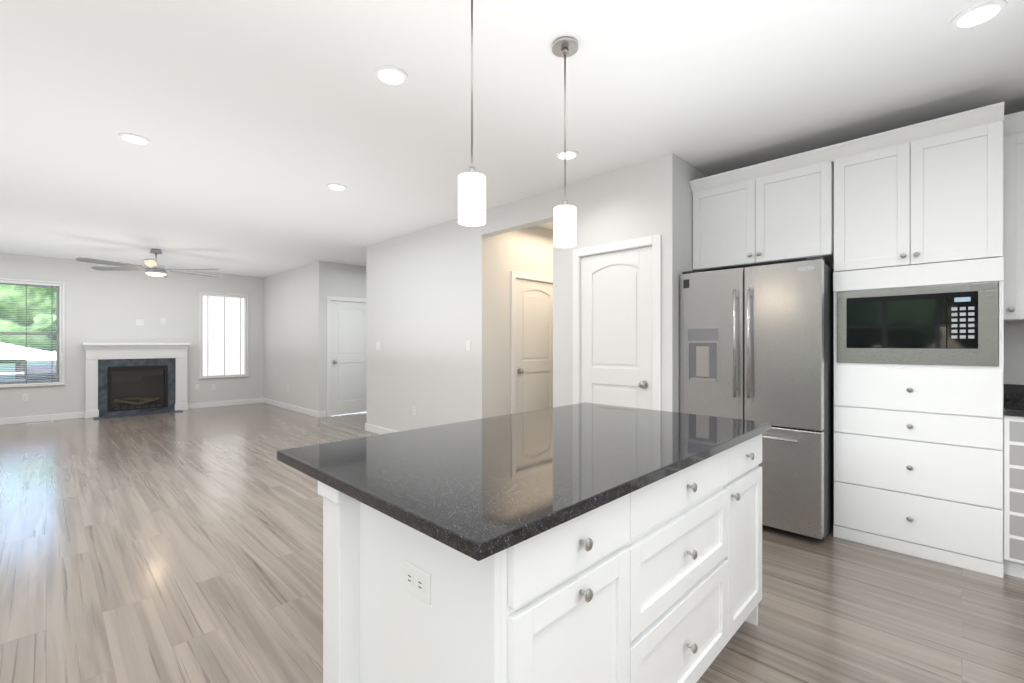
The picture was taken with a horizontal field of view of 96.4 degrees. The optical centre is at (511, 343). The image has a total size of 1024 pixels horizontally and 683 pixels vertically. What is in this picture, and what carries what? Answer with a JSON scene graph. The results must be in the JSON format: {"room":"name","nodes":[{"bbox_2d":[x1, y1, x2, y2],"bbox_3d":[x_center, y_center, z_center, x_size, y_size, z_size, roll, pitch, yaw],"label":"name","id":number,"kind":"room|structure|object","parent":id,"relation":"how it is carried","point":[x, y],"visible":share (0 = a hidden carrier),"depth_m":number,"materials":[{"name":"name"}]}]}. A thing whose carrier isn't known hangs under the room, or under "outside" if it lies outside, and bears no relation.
{"room":"kitchen and living room","nodes":[
{"label":"kitchen and living room","id":0,"kind":"room"},
{"bbox_2d":[0,253,263,417],"bbox_3d":[-6.943,-0.079,8.330,0.120,2.700,8.890,0,0,44],"label":"wall","id":1,"kind":"structure","parent":0,"point":[101,306],"depth_m":8.25,"materials":[{"name":"paint"}]},
{"bbox_2d":[22,394,27,400],"bbox_3d":[-7.818,0.861,7.347,0.007,0.114,0.070,0,0,45],"label":"electrical outlet","id":2,"kind":"object","parent":1,"relation":"attached to","point":[24,397],"visible":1,"depth_m":7.35,"materials":[{"name":"white plastic"}]},
{"bbox_2d":[0,278,64,387],"bbox_3d":[-7.838,-0.169,7.387,0.155,1.730,0.900,0,0,45],"label":"window","id":3,"kind":"structure","parent":1,"relation":"in","point":[58,342],"depth_m":7.49,"materials":[{"name":"clear glass"}]},
{"bbox_2d":[0,412,83,424],"bbox_3d":[-8.665,1.218,6.481,0.014,0.105,3.840,0,0,44],"label":"baseboard","id":4,"kind":"structure","parent":1,"relation":"attached to","point":[77,415],"depth_m":7.46,"materials":[{"name":"white wood"}]},
{"bbox_2d":[136,319,143,325],"bbox_3d":[-6.809,-0.389,8.373,0.008,0.114,0.116,0,0,45],"label":"outlet","id":5,"kind":"object","parent":1,"relation":"attached to","point":[139,322],"visible":1,"depth_m":8.37,"materials":[{"name":"white plastic"}]},
{"bbox_2d":[199,291,247,378],"bbox_3d":[-5.893,-0.169,9.366,0.155,1.730,0.890,0,0,45],"label":"window","id":6,"kind":"structure","parent":1,"relation":"in","point":[223,335],"depth_m":9.34,"materials":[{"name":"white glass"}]},
{"bbox_2d":[188,398,262,408],"bbox_3d":[-5.838,1.218,9.358,0.014,0.105,1.355,0,0,44],"label":"baseboard","id":7,"kind":"structure","parent":1,"relation":"attached to","point":[258,400],"depth_m":9.33,"materials":[{"name":"white wood"}]},
{"bbox_2d":[264,261,327,416],"bbox_3d":[-4.289,-0.079,8.907,2.856,2.700,0.125,0,0,44],"label":"wall","id":8,"kind":"structure","parent":0,"point":[295,299],"depth_m":8.54,"materials":[{"name":"paint"}]},
{"bbox_2d":[263,398,320,417],"bbox_3d":[-4.330,1.218,8.855,2.870,0.105,0.018,0,0,44],"label":"baseboard","id":9,"kind":"structure","parent":8,"relation":"attached to","point":[317,414],"depth_m":8.64,"materials":[{"name":"white wood"}]},
{"bbox_2d":[328,262,363,298],"bbox_3d":[-2.575,-0.079,8.699,0.120,2.700,1.980,0,0,44],"label":"wall","id":10,"kind":"structure","parent":0,"point":[344,280],"depth_m":8.20,"materials":[{"name":"paint"}]},
{"bbox_2d":[327,296,365,416],"bbox_3d":[-2.942,0.219,8.312,0.135,2.104,0.904,0,0,45],"label":"door frame","id":11,"kind":"structure","parent":10,"relation":"attached to","point":[335,298],"depth_m":7.97,"materials":[{"name":"white wood"}]},
{"bbox_2d":[331,301,365,415],"bbox_3d":[-2.902,0.251,8.272,0.099,2.017,0.754,0,0,45],"label":"door","id":12,"kind":"structure","parent":10,"relation":"in","point":[348,357],"depth_m":8.25,"materials":[{"name":"white wood"}]},
{"bbox_2d":[0,403,1023,682],"bbox_3d":[-2.448,1.331,3.808,13.230,0.120,9.400,0,0,45],"label":"floor","id":13,"kind":"structure","parent":0,"point":[178,547],"depth_m":2.45,"materials":[{"name":"brown wood"}]},
{"bbox_2d":[82,342,190,419],"bbox_3d":[-6.691,0.625,8.240,0.360,1.293,1.515,0,0,45],"label":"fireplace","id":14,"kind":"object","parent":13,"relation":"on","point":[129,379],"visible":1,"depth_m":8.27,"materials":[{"name":"wood"}]},
{"bbox_2d":[309,427,771,682],"bbox_3d":[0.305,0.829,1.693,0.721,0.884,1.746,0,0,45],"label":"kitchen island","id":15,"kind":"object","parent":13,"relation":"on","point":[588,543],"depth_m":1.22,"materials":[{"name":"wood"}]},
{"bbox_2d":[277,403,771,554],"bbox_3d":[0.193,0.371,1.793,1.015,0.032,1.754,0,0,45],"label":"island countertop","id":16,"kind":"structure","parent":15,"relation":"on","point":[479,485],"depth_m":1.38,"materials":[{"name":"black stone"}]},
{"bbox_2d":[680,256,833,539],"bbox_3d":[1.875,0.361,3.444,0.913,1.820,0.890,0,0,45],"label":"refrigerator","id":17,"kind":"object","parent":13,"relation":"on","point":[756,343],"visible":0.77,"depth_m":3.04,"materials":[{"name":"silver metal"}]},
{"bbox_2d":[834,362,1001,577],"bbox_3d":[2.551,0.708,2.911,0.730,1.125,0.469,0,0,45],"label":"base cabinet","id":18,"kind":"object","parent":13,"relation":"on","point":[928,462],"depth_m":2.71,"materials":[{"name":"white wood"}]},
{"bbox_2d":[837,282,997,365],"bbox_3d":[2.539,-0.108,2.899,0.722,0.460,0.443,0,0,45],"label":"microwave","id":19,"kind":"object","parent":18,"relation":"on","point":[955,324],"visible":1,"depth_m":2.71,"materials":[{"name":"silver metal"}]},
{"bbox_2d":[1002,418,1023,578],"bbox_3d":[3.182,0.829,2.408,0.836,0.884,0.597,0,0,45],"label":"base cabinet","id":20,"kind":"object","parent":13,"relation":"on","point":[1012,428],"depth_m":2.47,"materials":[{"name":"white wood"}]},
{"bbox_2d":[1002,398,1023,417],"bbox_3d":[3.171,0.371,2.397,0.836,0.032,0.628,0,0,45],"label":"countertop","id":21,"kind":"structure","parent":20,"relation":"on","point":[1009,409],"depth_m":2.48,"materials":[{"name":"black stone"}]},
{"bbox_2d":[0,0,1023,276],"bbox_3d":[-2.448,-1.489,3.808,13.230,0.120,9.400,0,0,45],"label":"ceiling","id":22,"kind":"structure","parent":0,"point":[260,124],"depth_m":2.70,"materials":[{"name":"paint"}]},
{"bbox_2d":[118,133,150,144],"bbox_3d":[-2.626,-1.423,3.188,0.176,0.011,0.176,0,0,45],"label":"recessed light","id":23,"kind":"object","parent":22,"relation":"in","point":[134,138],"visible":0.98,"depth_m":3.18,"materials":[{"name":"paint"}]},
{"bbox_2d":[76,249,219,277],"bbox_3d":[-5.389,-1.226,6.929,1.812,0.405,1.781,0,0,45],"label":"ceiling fan","id":24,"kind":"object","parent":22,"relation":"hanging from","point":[154,268],"visible":1,"depth_m":6.85,"materials":[{"name":"white"}]},
{"bbox_2d":[327,183,346,190],"bbox_3d":[-1.591,-1.423,4.161,0.176,0.011,0.176,0,0,45],"label":"recessed light","id":25,"kind":"object","parent":22,"relation":"in","point":[336,186],"visible":1,"depth_m":4.15,"materials":[{"name":"paint"}]},
{"bbox_2d":[374,66,407,85],"bbox_3d":[-0.644,-1.423,2.439,0.176,0.011,0.176,0,0,45],"label":"recessed light","id":26,"kind":"object","parent":22,"relation":"in","point":[390,75],"visible":1,"depth_m":2.43,"materials":[{"name":"paint"}]},
{"bbox_2d":[458,0,485,225],"bbox_3d":[-0.155,-0.950,1.779,0.124,0.958,0.124,0,0,45],"label":"pendant light","id":27,"kind":"object","parent":22,"relation":"hanging from","point":[471,196],"visible":1,"depth_m":1.74,"materials":[{"name":"white glass"}]},
{"bbox_2d":[552,36,577,247],"bbox_3d":[0.253,-0.950,2.187,0.124,0.958,0.124,0,0,45],"label":"pendant light","id":28,"kind":"object","parent":22,"relation":"hanging from","point":[564,47],"visible":0.98,"depth_m":2.15,"materials":[{"name":"white glass"}]},
{"bbox_2d":[555,150,578,159],"bbox_3d":[0.415,-1.423,3.457,0.176,0.011,0.176,0,0,45],"label":"recessed light","id":29,"kind":"object","parent":22,"relation":"in","point":[570,154],"visible":0.9,"depth_m":3.45,"materials":[{"name":"plastic"}]},
{"bbox_2d":[950,0,1007,29],"bbox_3d":[2.023,-1.423,1.987,0.176,0.011,0.176,0,0,45],"label":"recessed light","id":30,"kind":"object","parent":22,"relation":"in","point":[978,14],"visible":1,"depth_m":1.98,"materials":[{"name":"paint"}]},
{"bbox_2d":[364,153,683,431],"bbox_3d":[-0.423,-0.079,5.105,4.671,2.700,0.120,0,0,44],"label":"wall","id":31,"kind":"structure","parent":0,"point":[437,297],"depth_m":5.11,"materials":[{"name":"paint"}]},
{"bbox_2d":[376,342,380,349],"bbox_3d":[-1.886,0.031,6.453,0.116,0.114,0.008,0,0,45],"label":"light switch","id":32,"kind":"object","parent":31,"relation":"attached to","point":[378,345],"visible":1,"depth_m":6.44,"materials":[{"name":"white plastic"}]},
{"bbox_2d":[365,423,397,433],"bbox_3d":[-1.237,1.218,5.811,2.549,0.105,0.013,0,0,44],"label":"baseboard","id":33,"kind":"structure","parent":31,"relation":"attached to","point":[371,428],"depth_m":6.45,"materials":[{"name":"white wood"}]},
{"bbox_2d":[466,341,469,350],"bbox_3d":[-0.486,0.021,5.077,0.070,0.114,0.008,0,0,45],"label":"light switch","id":34,"kind":"object","parent":31,"relation":"attached to","point":[467,345],"visible":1,"depth_m":5.08,"materials":[{"name":"white plastic"}]},
{"bbox_2d":[511,271,552,413],"bbox_3d":[0.268,0.219,5.597,0.135,2.104,0.904,0,0,45],"label":"door frame","id":35,"kind":"structure","parent":31,"relation":"attached to","point":[525,276],"depth_m":5.26,"materials":[{"name":"white wood"}]},
{"bbox_2d":[516,279,552,412],"bbox_3d":[0.311,0.251,5.559,0.099,2.017,0.760,0,0,45],"label":"hall door","id":36,"kind":"structure","parent":31,"relation":"in","point":[534,345],"depth_m":5.54,"materials":[{"name":"white wood"}]},
{"bbox_2d":[581,246,651,409],"bbox_3d":[0.838,0.251,3.773,0.679,2.017,0.099,0,0,45],"label":"pantry door","id":37,"kind":"structure","parent":31,"relation":"in","point":[616,328],"depth_m":3.77,"materials":[{"name":"white wood"}]},
{"bbox_2d":[573,234,660,410],"bbox_3d":[0.878,0.219,3.813,0.829,2.104,0.135,0,0,45],"label":"door frame","id":38,"kind":"structure","parent":31,"relation":"attached to","point":[654,241],"depth_m":3.63,"materials":[{"name":"white wood"}]},
{"bbox_2d":[1002,382,1023,401],"bbox_3d":[3.384,0.304,2.614,0.836,0.102,0.020,0,0,45],"label":"backsplash","id":39,"kind":"structure","parent":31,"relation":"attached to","point":[1014,391],"depth_m":2.85,"materials":[{"name":"black stone"}]},
{"bbox_2d":[684,161,707,271],"bbox_3d":[1.528,-0.079,3.847,0.125,2.700,0.810,0,0,44],"label":"wall","id":40,"kind":"structure","parent":0,"point":[691,173],"depth_m":3.63,"materials":[{"name":"paint"}]},
{"bbox_2d":[994,122,1023,325],"bbox_3d":[3.168,-0.692,2.618,0.521,1.105,0.316,0,0,45],"label":"upper cabinet","id":41,"kind":"object","parent":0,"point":[1009,144],"depth_m":2.64,"materials":[{"name":"white wood"}]},
{"label":"outside","id":42,"kind":"structure","parent":0,"visible":0},
{"bbox_2d":[0,361,55,378],"bbox_3d":[-14.265,2.466,14.018,140.000,0.210,120.000,0,0,45],"label":"ground","id":43,"kind":"structure","parent":42,"point":[5,366],"depth_m":47.81,"materials":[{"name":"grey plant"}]},
{"bbox_2d":[0,372,23,374],"bbox_3d":[-21.234,1.796,20.166,0.100,1.150,59.000,0,0,45],"label":"fence","id":44,"kind":"object","parent":43,"relation":"on","point":[11,373],"depth_m":19.75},
{"bbox_2d":[0,365,55,381],"bbox_3d":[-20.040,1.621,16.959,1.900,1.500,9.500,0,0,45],"label":"car","id":45,"kind":"object","parent":43,"relation":"on","point":[38,373],"depth_m":17.76,"materials":[{"name":"paint"}]},
{"bbox_2d":[0,342,55,359],"bbox_3d":[-16.983,1.161,15.147,3.253,2.420,3.253,0,0,45],"label":"tent","id":46,"kind":"object","parent":43,"relation":"on","point":[16,355],"depth_m":14.75,"materials":[{"name":"fabric"}]},
{"bbox_2d":[0,284,55,378],"bbox_3d":[-14.576,-3.298,10.031,70.980,12.073,70.898,0,0,45],"label":"trees","id":47,"kind":"object","parent":43,"relation":"on","point":[10,297],"depth_m":27.94,"materials":[{"name":"green plant"}]}
]}

